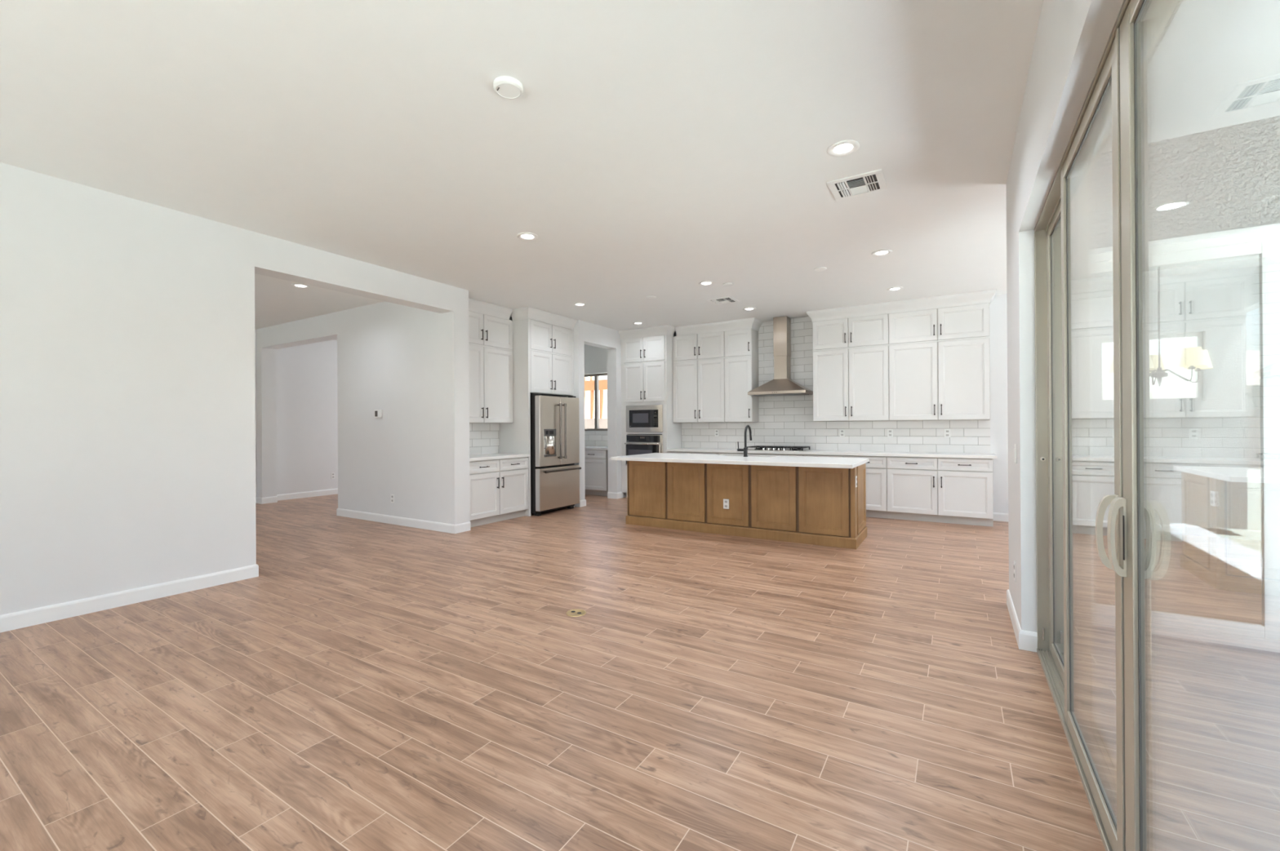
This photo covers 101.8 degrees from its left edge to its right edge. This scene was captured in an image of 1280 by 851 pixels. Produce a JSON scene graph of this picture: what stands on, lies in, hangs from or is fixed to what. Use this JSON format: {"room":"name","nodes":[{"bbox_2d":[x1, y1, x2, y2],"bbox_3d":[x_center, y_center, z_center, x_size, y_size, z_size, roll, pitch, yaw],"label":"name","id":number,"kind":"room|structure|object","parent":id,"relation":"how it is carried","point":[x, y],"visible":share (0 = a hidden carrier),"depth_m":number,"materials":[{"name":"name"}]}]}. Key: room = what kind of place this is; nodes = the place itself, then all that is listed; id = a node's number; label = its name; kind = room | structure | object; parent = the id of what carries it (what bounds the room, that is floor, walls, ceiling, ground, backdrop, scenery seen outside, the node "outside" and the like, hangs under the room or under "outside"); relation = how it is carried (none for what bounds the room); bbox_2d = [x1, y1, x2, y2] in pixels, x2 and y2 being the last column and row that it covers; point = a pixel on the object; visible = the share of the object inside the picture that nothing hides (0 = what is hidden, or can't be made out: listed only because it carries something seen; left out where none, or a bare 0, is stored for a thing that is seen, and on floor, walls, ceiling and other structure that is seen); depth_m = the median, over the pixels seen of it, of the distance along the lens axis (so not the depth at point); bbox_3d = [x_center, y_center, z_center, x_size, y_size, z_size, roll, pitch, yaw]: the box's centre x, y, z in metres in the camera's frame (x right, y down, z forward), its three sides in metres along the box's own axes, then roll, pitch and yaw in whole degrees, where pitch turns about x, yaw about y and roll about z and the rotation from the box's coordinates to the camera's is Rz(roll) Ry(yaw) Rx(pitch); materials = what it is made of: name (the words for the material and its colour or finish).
{"room":"open-plan living room","nodes":[
{"label":"open-plan living room","id":0,"kind":"room"},
{"bbox_2d":[0,162,453,615],"bbox_3d":[-4.344,-0.185,3.288,0.240,3.050,7.480,0,0,31],"label":"wall","id":1,"kind":"structure","parent":0,"point":[127,362],"depth_m":3.88,"materials":[{"name":"paint"}]},
{"bbox_2d":[0,564,258,632],"bbox_3d":[-4.839,1.286,2.448,0.254,0.110,5.204,0,0,31],"label":"baseboard","id":2,"kind":"structure","parent":1,"relation":"attached to","point":[16,620],"depth_m":3.84,"materials":[{"name":"paint"}]},
{"bbox_2d":[254,329,337,497],"bbox_3d":[-7.297,-0.160,8.388,0.200,3.050,11.500,0,0,31],"label":"wall","id":3,"kind":"structure","parent":0,"point":[307,415],"depth_m":9.85,"materials":[{"name":"paint"}]},
{"bbox_2d":[255,488,337,504],"bbox_3d":[-7.164,1.309,8.222,0.225,0.110,11.350,0,0,31],"label":"baseboard","id":4,"kind":"structure","parent":3,"relation":"attached to","point":[332,491],"depth_m":9.66,"materials":[{"name":"paint"}]},
{"bbox_2d":[331,472,334,479],"bbox_3d":[-6.049,0.990,10.253,0.009,0.117,0.072,0,0,31],"label":"power outlet","id":5,"kind":"object","parent":3,"relation":"attached to","point":[332,473],"visible":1,"depth_m":10.25,"materials":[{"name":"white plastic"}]},
{"bbox_2d":[256,286,470,524],"bbox_3d":[-4.449,-0.178,7.871,5.200,3.050,0.230,0,0,31],"label":"wall","id":6,"kind":"structure","parent":0,"point":[410,364],"depth_m":7.06,"materials":[{"name":"paint"}]},
{"bbox_2d":[373,409,382,417],"bbox_3d":[-3.628,-0.164,7.218,0.170,0.110,0.027,0,0,31],"label":"thermostat","id":7,"kind":"object","parent":6,"relation":"attached to","point":[378,413],"visible":1,"depth_m":7.20,"materials":[{"name":"white plastic"}]},
{"bbox_2d":[391,494,394,503],"bbox_3d":[-3.365,0.994,7.071,0.072,0.117,0.009,0,0,31],"label":"power outlet","id":8,"kind":"object","parent":6,"relation":"attached to","point":[392,495],"visible":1,"depth_m":7.06,"materials":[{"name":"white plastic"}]},
{"bbox_2d":[336,508,471,533],"bbox_3d":[-3.343,1.284,7.190,2.648,0.110,0.244,0,0,31],"label":"baseboard","id":9,"kind":"structure","parent":6,"relation":"attached to","point":[415,523],"depth_m":6.89,"materials":[{"name":"paint"}]},
{"bbox_2d":[573,320,584,506],"bbox_3d":[-2.086,-0.190,9.204,2.640,3.050,0.130,0,0,31],"label":"wall","id":10,"kind":"structure","parent":0,"point":[579,326],"depth_m":8.50,"materials":[{"name":"paint"}]},
{"bbox_2d":[579,499,586,507],"bbox_3d":[-1.022,1.272,8.577,0.214,0.110,0.164,0,0,31],"label":"baseboard","id":11,"kind":"structure","parent":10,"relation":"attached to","point":[582,503],"depth_m":8.52,"materials":[{"name":"paint"}]},
{"bbox_2d":[583,321,626,499],"bbox_3d":[-0.571,-0.199,9.344,0.200,3.050,1.690,0,0,31],"label":"wall","id":12,"kind":"structure","parent":0,"point":[595,335],"depth_m":9.43,"materials":[{"name":"paint"}]},
{"bbox_2d":[607,492,623,499],"bbox_3d":[-0.446,1.270,9.518,0.214,0.110,0.209,0,0,31],"label":"baseboard","id":13,"kind":"structure","parent":12,"relation":"attached to","point":[610,495],"depth_m":9.45,"materials":[{"name":"paint"}]},
{"bbox_2d":[0,0,1258,340],"bbox_3d":[-2.200,-1.846,4.857,16.400,0.250,12.800,0,0,31],"label":"ceiling","id":14,"kind":"structure","parent":0,"point":[660,148],"depth_m":3.09,"materials":[{"name":"paint"}]},
{"bbox_2d":[291,283,310,288],"bbox_3d":[-4.138,-1.702,6.343,0.192,0.009,0.192,0,0,31],"label":"recessed light","id":15,"kind":"object","parent":14,"relation":"in","point":[295,285],"visible":1,"depth_m":6.34,"materials":[{"name":"white plastic"}]},
{"bbox_2d":[493,75,523,98],"bbox_3d":[-0.671,-1.718,2.651,0.150,0.030,0.150,0,0,31],"label":"smoke detector","id":16,"kind":"object","parent":14,"relation":"attached to","point":[508,87],"visible":1,"depth_m":2.62,"materials":[{"name":"white plastic"}]},
{"bbox_2d":[516,232,537,240],"bbox_3d":[-1.026,-1.723,4.746,0.192,0.009,0.192,0,0,31],"label":"recessed light","id":17,"kind":"object","parent":14,"relation":"in","point":[522,236],"visible":1,"depth_m":4.74,"materials":[{"name":"white plastic"}]},
{"bbox_2d":[573,302,586,306],"bbox_3d":[-0.854,-1.720,7.401,0.192,0.009,0.192,0,0,31],"label":"recessed light","id":18,"kind":"object","parent":14,"relation":"in","point":[580,304],"visible":1,"depth_m":7.39,"materials":[{"name":"white plastic"}]},
{"bbox_2d":[632,322,644,324],"bbox_3d":[-0.032,-1.723,8.770,0.192,0.009,0.192,0,0,31],"label":"recessed light","id":19,"kind":"object","parent":14,"relation":"in","point":[634,323],"visible":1,"depth_m":8.78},
{"bbox_2d":[646,295,656,298],"bbox_3d":[0.152,-1.724,6.996,0.132,0.014,0.132,0,0,31],"label":"cover plate","id":20,"kind":"object","parent":14,"relation":"attached to","point":[650,296],"visible":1,"depth_m":6.97,"materials":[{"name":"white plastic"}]},
{"bbox_2d":[698,280,714,285],"bbox_3d":[0.807,-1.732,6.339,0.192,0.009,0.192,0,0,31],"label":"recessed light","id":21,"kind":"object","parent":14,"relation":"in","point":[706,282],"visible":1,"depth_m":6.33,"materials":[{"name":"white plastic"}]},
{"bbox_2d":[706,296,739,305],"bbox_3d":[1.155,-1.730,7.231,0.360,0.013,0.360,0,0,31],"label":"ceiling vent","id":22,"kind":"object","parent":14,"relation":"in","point":[729,300],"visible":1,"depth_m":7.20,"materials":[{"name":"white plastic"}]},
{"bbox_2d":[722,282,733,286],"bbox_3d":[1.083,-1.730,6.387,0.132,0.014,0.132,0,0,31],"label":"cover plate","id":23,"kind":"object","parent":14,"relation":"attached to","point":[728,284],"visible":1,"depth_m":6.35,"materials":[{"name":"white plastic"}]},
{"bbox_2d":[742,307,755,311],"bbox_3d":[1.628,-1.734,7.741,0.192,0.009,0.192,0,0,31],"label":"recessed light","id":24,"kind":"object","parent":14,"relation":"in","point":[744,308],"visible":1,"depth_m":7.72,"materials":[{"name":"white plastic"}]},
{"bbox_2d":[814,266,826,271],"bbox_3d":[2.008,-1.737,5.785,0.132,0.014,0.132,0,0,31],"label":"cover plate","id":25,"kind":"object","parent":14,"relation":"attached to","point":[820,268],"visible":1,"depth_m":5.76,"materials":[{"name":"white plastic"}]},
{"bbox_2d":[826,140,859,157],"bbox_3d":[1.276,-1.739,3.269,0.192,0.009,0.192,0,0,31],"label":"recessed light","id":26,"kind":"object","parent":14,"relation":"in","point":[844,148],"visible":1,"depth_m":3.26,"materials":[{"name":"white plastic"}]},
{"bbox_2d":[826,168,887,201],"bbox_3d":[1.582,-1.738,3.782,0.360,0.013,0.360,0,0,31],"label":"ceiling vent","id":27,"kind":"object","parent":14,"relation":"in","point":[871,182],"visible":1,"depth_m":3.77,"materials":[{"name":"white plastic"}]},
{"bbox_2d":[871,249,892,256],"bbox_3d":[2.442,-1.743,5.251,0.192,0.009,0.192,0,0,31],"label":"recessed light","id":28,"kind":"object","parent":14,"relation":"in","point":[881,252],"visible":1,"depth_m":5.24,"materials":[{"name":"white plastic"}]},
{"bbox_2d":[886,286,902,291],"bbox_3d":[3.261,-1.746,6.653,0.192,0.009,0.192,0,0,31],"label":"recessed light","id":29,"kind":"object","parent":14,"relation":"in","point":[892,289],"visible":1,"depth_m":6.65,"materials":[{"name":"white plastic"}]},
{"bbox_2d":[1106,266,1213,386],"bbox_3d":[4.736,-1.044,4.745,0.700,1.383,0.686,0,0,31],"label":"chandelier","id":30,"kind":"object","parent":14,"relation":"hanging from","point":[1195,358],"visible":0.68,"depth_m":4.63,"materials":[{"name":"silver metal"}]},
{"bbox_2d":[0,493,1262,850],"bbox_3d":[-1.423,1.374,4.272,14.500,0.100,12.600,0,0,31],"label":"floor","id":31,"kind":"structure","parent":0,"point":[375,686],"depth_m":2.51,"materials":[{"name":"brown wood"}]},
{"bbox_2d":[469,457,528,527],"bbox_3d":[-2.166,0.896,7.276,0.640,0.872,1.128,0,0,31],"label":"base cabinet","id":32,"kind":"object","parent":31,"relation":"on","point":[499,488],"visible":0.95,"depth_m":7.09,"materials":[{"name":"white paint"}]},
{"bbox_2d":[469,453,529,461],"bbox_3d":[-2.171,0.440,7.280,0.634,0.039,1.129,0,0,31],"label":"countertop","id":33,"kind":"structure","parent":32,"relation":"on","point":[500,455],"depth_m":7.23,"materials":[{"name":"white stone"}]},
{"bbox_2d":[499,319,574,516],"bbox_3d":[-1.601,-0.120,8.210,0.640,2.900,1.056,0,0,31],"label":"tall cabinet","id":34,"kind":"object","parent":31,"relation":"on","point":[543,353],"visible":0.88,"depth_m":7.79,"materials":[{"name":"white paint"}]},
{"bbox_2d":[468,297,577,329],"bbox_3d":[-1.760,-1.640,7.642,0.382,0.155,2.184,0,0,31],"label":"crown molding","id":35,"kind":"structure","parent":34,"relation":"attached to","point":[526,313],"depth_m":7.64,"materials":[{"name":"white paint"}]},
{"bbox_2d":[530,394,581,515],"bbox_3d":[-1.501,0.432,8.146,0.815,1.795,0.937,0,0,31],"label":"refrigerator","id":36,"kind":"object","parent":31,"relation":"on","point":[554,420],"visible":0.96,"depth_m":7.84,"materials":[{"name":"metal"}]},
{"bbox_2d":[565,608,586,617],"bbox_3d":[-0.448,1.315,3.654,0.142,0.005,0.142,0,0,31],"label":"floor outlet","id":37,"kind":"object","parent":31,"relation":"on","point":[577,612],"visible":1,"depth_m":3.64,"materials":[{"name":"gold metal"}]},
{"bbox_2d":[584,449,608,496],"bbox_3d":[-1.064,0.894,10.265,1.365,0.872,0.627,0,0,31],"label":"pantry cabinet","id":38,"kind":"object","parent":31,"relation":"on","point":[596,461],"visible":0.44,"depth_m":9.80,"materials":[{"name":"white paint"}]},
{"bbox_2d":[584,446,607,449],"bbox_3d":[-1.020,0.437,10.250,1.500,0.039,0.614,0,0,31],"label":"countertop","id":39,"kind":"structure","parent":38,"relation":"on","point":[585,447],"depth_m":9.83,"materials":[{"name":"white stone"}]},
{"bbox_2d":[620,334,681,497],"bbox_3d":[0.197,-0.128,9.500,0.945,2.900,0.620,0,0,31],"label":"tall cabinet","id":40,"kind":"object","parent":31,"relation":"on","point":[646,362],"visible":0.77,"depth_m":9.23,"materials":[{"name":"white paint"}]},
{"bbox_2d":[624,434,662,465],"bbox_3d":[0.192,0.442,9.449,0.755,0.560,0.618,0,0,31],"label":"wall oven","id":41,"kind":"object","parent":40,"relation":"in","point":[636,444],"visible":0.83,"depth_m":9.24,"materials":[{"name":"metal"}]},
{"bbox_2d":[626,404,662,432],"bbox_3d":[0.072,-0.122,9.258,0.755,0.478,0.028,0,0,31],"label":"microwave","id":42,"kind":"object","parent":40,"relation":"in","point":[649,418],"visible":1,"depth_m":9.24,"materials":[{"name":"metal"}]},
{"bbox_2d":[666,451,691,453],"bbox_3d":[0.804,0.881,9.131,0.459,0.872,0.620,0,0,31],"label":"base cabinet","id":43,"kind":"object","parent":31,"relation":"on","point":[672,452],"visible":0.02,"depth_m":8.91,"materials":[{"name":"white paint"}]},
{"bbox_2d":[690,452,718,454],"bbox_3d":[1.209,0.879,8.883,0.491,0.872,0.620,0,0,31],"label":"base cabinet","id":44,"kind":"object","parent":31,"relation":"on","point":[705,453],"visible":0.02,"depth_m":8.63,"materials":[{"name":"white paint"}]},
{"bbox_2d":[625,461,866,549],"bbox_3d":[1.248,0.875,6.565,2.890,0.872,0.800,0,0,31],"label":"kitchen island","id":45,"kind":"object","parent":31,"relation":"on","point":[807,505],"visible":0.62,"depth_m":6.07,"materials":[{"name":"brown wood"}]},
{"bbox_2d":[723,498,728,509],"bbox_3d":[1.031,0.940,6.229,0.072,0.117,0.009,0,0,31],"label":"power outlet","id":46,"kind":"object","parent":45,"relation":"attached to","point":[726,502],"visible":1,"depth_m":6.23,"materials":[{"name":"white plastic"}]},
{"bbox_2d":[610,453,869,468],"bbox_3d":[1.178,0.418,6.465,2.930,0.040,1.162,0,0,31],"label":"island countertop","id":47,"kind":"structure","parent":45,"relation":"on","point":[766,460],"depth_m":6.11,"materials":[{"name":"white stone"}]},
{"bbox_2d":[737,425,751,457],"bbox_3d":[1.361,0.195,6.725,0.133,0.404,0.250,0,0,31],"label":"kitchen faucet","id":48,"kind":"object","parent":47,"relation":"on","point":[744,450],"visible":1,"depth_m":6.62,"materials":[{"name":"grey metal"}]},
{"bbox_2d":[718,453,803,456],"bbox_3d":[2.003,0.873,8.398,1.371,0.872,0.620,0,0,31],"label":"base cabinet","id":49,"kind":"object","parent":31,"relation":"on","point":[738,454],"visible":0.02,"depth_m":8.12,"materials":[{"name":"white paint"}]},
{"bbox_2d":[803,454,843,457],"bbox_3d":[2.832,0.868,7.891,0.571,0.872,0.620,0,0,31],"label":"base cabinet","id":50,"kind":"object","parent":31,"relation":"on","point":[804,455],"visible":0.02,"depth_m":7.68,"materials":[{"name":"white paint"}]},
{"bbox_2d":[843,455,887,518],"bbox_3d":[3.319,0.864,7.593,0.572,0.872,0.620,0,0,31],"label":"base cabinet","id":51,"kind":"object","parent":31,"relation":"on","point":[876,468],"visible":0.3,"depth_m":7.29,"materials":[{"name":"white paint"}]},
{"bbox_2d":[886,456,993,527],"bbox_3d":[4.085,0.859,7.125,1.223,0.872,0.620,0,0,31],"label":"base cabinet","id":52,"kind":"object","parent":31,"relation":"on","point":[953,491],"visible":1,"depth_m":6.87,"materials":[{"name":"white paint"}]},
{"bbox_2d":[666,448,996,458],"bbox_3d":[2.625,0.413,8.021,4.725,0.039,0.614,0,0,31],"label":"countertop","id":53,"kind":"structure","parent":52,"relation":"on","point":[931,455],"depth_m":7.49,"materials":[{"name":"white stone"}]},
{"bbox_2d":[746,445,810,451],"bbox_3d":[2.200,0.366,8.290,0.900,0.060,0.520,0,0,31],"label":"gas cooktop","id":54,"kind":"object","parent":53,"relation":"in","point":[757,447],"visible":0.98,"depth_m":8.18,"materials":[{"name":"metal"}]},
{"bbox_2d":[584,266,1261,530],"bbox_3d":[2.741,-0.220,8.415,11.700,3.050,0.180,0,0,31],"label":"wall","id":55,"kind":"structure","parent":0,"point":[1205,455],"depth_m":6.04,"materials":[{"name":"paint"}]},
{"bbox_2d":[584,373,607,431],"bbox_3d":[-0.910,-0.473,10.662,1.230,1.165,0.075,0,0,31],"label":"window","id":56,"kind":"structure","parent":55,"relation":"in","point":[595,375],"depth_m":10.62,"materials":[{"name":"beige plastic"}]},
{"bbox_2d":[584,431,607,446],"bbox_3d":[-0.876,0.268,10.517,1.530,0.298,0.009,0,0,31],"label":"tile","id":57,"kind":"structure","parent":55,"relation":"attached to","point":[591,438],"depth_m":10.52,"materials":[{"name":"white tile"}]},
{"bbox_2d":[672,331,725,422],"bbox_3d":[1.078,-0.818,9.100,0.979,1.532,0.380,0,0,31],"label":"upper cabinet","id":58,"kind":"object","parent":55,"relation":"attached to","point":[698,360],"visible":0.99,"depth_m":8.95,"materials":[{"name":"white paint"}]},
{"bbox_2d":[724,328,759,422],"bbox_3d":[1.698,-0.823,8.722,0.473,1.532,0.380,0,0,31],"label":"upper cabinet","id":59,"kind":"object","parent":55,"relation":"attached to","point":[741,346],"visible":1,"depth_m":8.59,"materials":[{"name":"white paint"}]},
{"bbox_2d":[618,317,762,340],"bbox_3d":[0.830,-1.653,9.087,2.470,0.155,0.642,0,0,31],"label":"crown molding","id":60,"kind":"structure","parent":59,"relation":"attached to","point":[753,323],"depth_m":8.96,"materials":[{"name":"white paint"}]},
{"bbox_2d":[747,315,813,396],"bbox_3d":[2.238,-1.112,8.312,0.910,1.253,0.495,0,0,31],"label":"range hood","id":61,"kind":"object","parent":55,"relation":"attached to","point":[782,384],"visible":1,"depth_m":8.30,"materials":[{"name":"metal"}]},
{"bbox_2d":[681,316,990,453],"bbox_3d":[2.759,-0.676,8.293,4.683,2.138,0.009,0,0,31],"label":"wall tile","id":62,"kind":"structure","parent":55,"relation":"attached to","point":[784,420],"depth_m":8.34,"materials":[{"name":"white tile"}]},
{"bbox_2d":[715,429,718,436],"bbox_3d":[1.349,0.129,9.145,0.072,0.117,0.009,0,0,31],"label":"power outlet","id":63,"kind":"object","parent":62,"relation":"attached to","point":[716,430],"visible":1,"depth_m":9.14,"materials":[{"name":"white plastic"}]},
{"bbox_2d":[840,429,844,436],"bbox_3d":[3.131,0.117,8.056,0.072,0.117,0.009,0,0,31],"label":"power outlet","id":64,"kind":"object","parent":62,"relation":"attached to","point":[842,431],"visible":1,"depth_m":8.05,"materials":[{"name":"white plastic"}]},
{"bbox_2d":[887,429,893,437],"bbox_3d":[3.706,0.113,7.704,0.072,0.117,0.009,0,0,31],"label":"power outlet","id":65,"kind":"object","parent":62,"relation":"attached to","point":[890,432],"visible":1,"depth_m":7.70,"materials":[{"name":"white plastic"}]},
{"bbox_2d":[944,429,950,437],"bbox_3d":[4.329,0.109,7.324,0.072,0.117,0.009,0,0,31],"label":"power outlet","id":66,"kind":"object","parent":62,"relation":"attached to","point":[947,432],"visible":1,"depth_m":7.32,"materials":[{"name":"white plastic"}]},
{"bbox_2d":[812,314,888,422],"bbox_3d":[3.174,-0.833,7.819,1.057,1.532,0.380,0,0,31],"label":"upper cabinet","id":67,"kind":"object","parent":55,"relation":"attached to","point":[851,356],"visible":1,"depth_m":7.67,"materials":[{"name":"white paint"}]},
{"bbox_2d":[806,288,996,321],"bbox_3d":[3.671,-1.672,7.491,2.397,0.155,0.402,0,0,31],"label":"crown molding","id":68,"kind":"structure","parent":67,"relation":"attached to","point":[983,296],"depth_m":7.27,"materials":[{"name":"white paint"}]},
{"bbox_2d":[888,302,990,421],"bbox_3d":[4.135,-0.839,7.231,1.198,1.532,0.380,0,0,31],"label":"upper cabinet","id":69,"kind":"object","parent":55,"relation":"attached to","point":[940,358],"visible":1,"depth_m":7.08,"materials":[{"name":"white paint"}]},
{"bbox_2d":[993,512,1261,541],"bbox_3d":[6.151,1.227,6.220,3.208,0.110,0.015,0,0,31],"label":"baseboard","id":70,"kind":"structure","parent":55,"relation":"attached to","point":[1238,534],"depth_m":5.99,"materials":[{"name":"paint"}]},
{"bbox_2d":[1098,332,1203,403],"bbox_3d":[6.181,-0.683,6.340,0.940,0.810,0.070,0,0,31],"label":"window","id":71,"kind":"structure","parent":55,"relation":"in","point":[1198,335],"depth_m":6.19,"materials":[{"name":"white plastic"}]},
{"bbox_2d":[1006,0,1123,632],"bbox_3d":[0.711,-0.219,0.391,0.192,3.050,7.810,0,0,31],"label":"wall","id":72,"kind":"structure","parent":0,"point":[1072,37],"depth_m":2.93,"materials":[{"name":"paint"}]},
{"bbox_2d":[1013,560,1016,582],"bbox_3d":[2.392,0.930,3.321,0.009,0.117,0.072,0,0,31],"label":"power outlet","id":73,"kind":"object","parent":72,"relation":"attached to","point":[1015,563],"visible":1,"depth_m":3.29,"materials":[{"name":"white plastic"}]},
{"bbox_2d":[1006,589,1037,652],"bbox_3d":[2.592,1.244,3.311,0.366,0.110,0.898,0,0,31],"label":"baseboard","id":74,"kind":"structure","parent":72,"relation":"attached to","point":[1026,640],"depth_m":3.02,"materials":[{"name":"paint"}]},
{"bbox_2d":[1034,0,1178,850],"bbox_3d":[1.391,0.073,1.470,0.161,2.460,3.600,0,0,31],"label":"door","id":75,"kind":"structure","parent":72,"relation":"in","point":[1120,797],"depth_m":1.61,"materials":[{"name":"beige metal"}]},
{"bbox_2d":[1088,0,1182,178],"bbox_3d":[1.404,-0.222,1.321,0.020,3.050,5.060,0,0,31],"label":"wall","id":76,"kind":"structure","parent":0,"point":[1180,2],"depth_m":1.56,"materials":[{"name":"white paint"}]},
{"bbox_2d":[1074,115,1279,624],"bbox_3d":[4.136,-0.232,2.625,3.280,3.040,0.025,0,0,31],"label":"wall","id":77,"kind":"structure","parent":0,"point":[1228,178],"depth_m":3.09,"materials":[{"name":"white paint"}]},
{"bbox_2d":[1076,624,1279,850],"bbox_3d":[2.305,1.357,0.821,2.180,0.119,5.140,0,0,31],"label":"floor","id":78,"kind":"structure","parent":0,"point":[1215,708],"depth_m":2.19,"materials":[{"name":"wood"}]},
{"bbox_2d":[1088,222,1279,255],"bbox_3d":[4.186,-0.237,2.727,3.300,3.050,0.200,0,0,31],"label":"wall","id":79,"kind":"structure","parent":0,"point":[1275,226],"depth_m":3.11,"materials":[{"name":"paint"}]},
{"bbox_2d":[1088,229,1279,653],"bbox_3d":[3.642,0.087,3.022,1.740,2.410,0.125,0,0,31],"label":"window frame","id":80,"kind":"structure","parent":79,"relation":"in","point":[1266,244],"depth_m":3.02,"materials":[{"name":"white plastic"}]},
{"bbox_2d":[1102,0,1279,153],"bbox_3d":[2.507,-1.705,0.649,2.620,0.600,5.070,0,0,31],"label":"ceiling","id":81,"kind":"structure","parent":0,"point":[1216,64],"depth_m":2.54,"materials":[{"name":"paint"}]},
{"bbox_3d":[-2.228,-0.191,7.937,0.140,3.050,2.200,0,0,31],"label":"wall","id":82,"kind":"structure","parent":0,"visible":0},
{"bbox_2d":[469,423,499,455],"bbox_3d":[-2.441,0.194,7.442,0.009,0.456,1.132,0,0,31],"label":"wall tile","id":83,"kind":"structure","parent":82,"relation":"attached to","point":[484,438],"depth_m":7.67,"materials":[{"name":"white tile"}]},
{"bbox_2d":[468,311,513,423],"bbox_3d":[-2.303,-0.801,7.357,0.340,1.532,1.130,0,0,31],"label":"upper cabinet","id":84,"kind":"object","parent":82,"relation":"attached to","point":[490,338],"visible":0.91,"depth_m":7.40,"materials":[{"name":"white paint"}]},
{"label":"outside","id":85,"kind":"structure","parent":0,"visible":0},
{"bbox_3d":[0.010,1.674,-0.002,120.000,0.470,120.000,0,0,31],"label":"terrain","id":86,"kind":"structure","parent":85,"visible":0},
{"bbox_2d":[584,418,607,428],"bbox_3d":[3.870,0.612,11.115,23.000,1.660,0.200,0,0,31],"label":"wall","id":87,"kind":"structure","parent":86,"relation":"on","point":[588,423],"depth_m":14.13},
{"bbox_2d":[584,377,607,418],"bbox_3d":[0.824,-1.229,18.558,16.060,5.200,2.570,0,0,31],"label":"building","id":88,"kind":"structure","parent":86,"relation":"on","point":[588,385],"depth_m":18.64,"materials":[{"name":"beige paint"}]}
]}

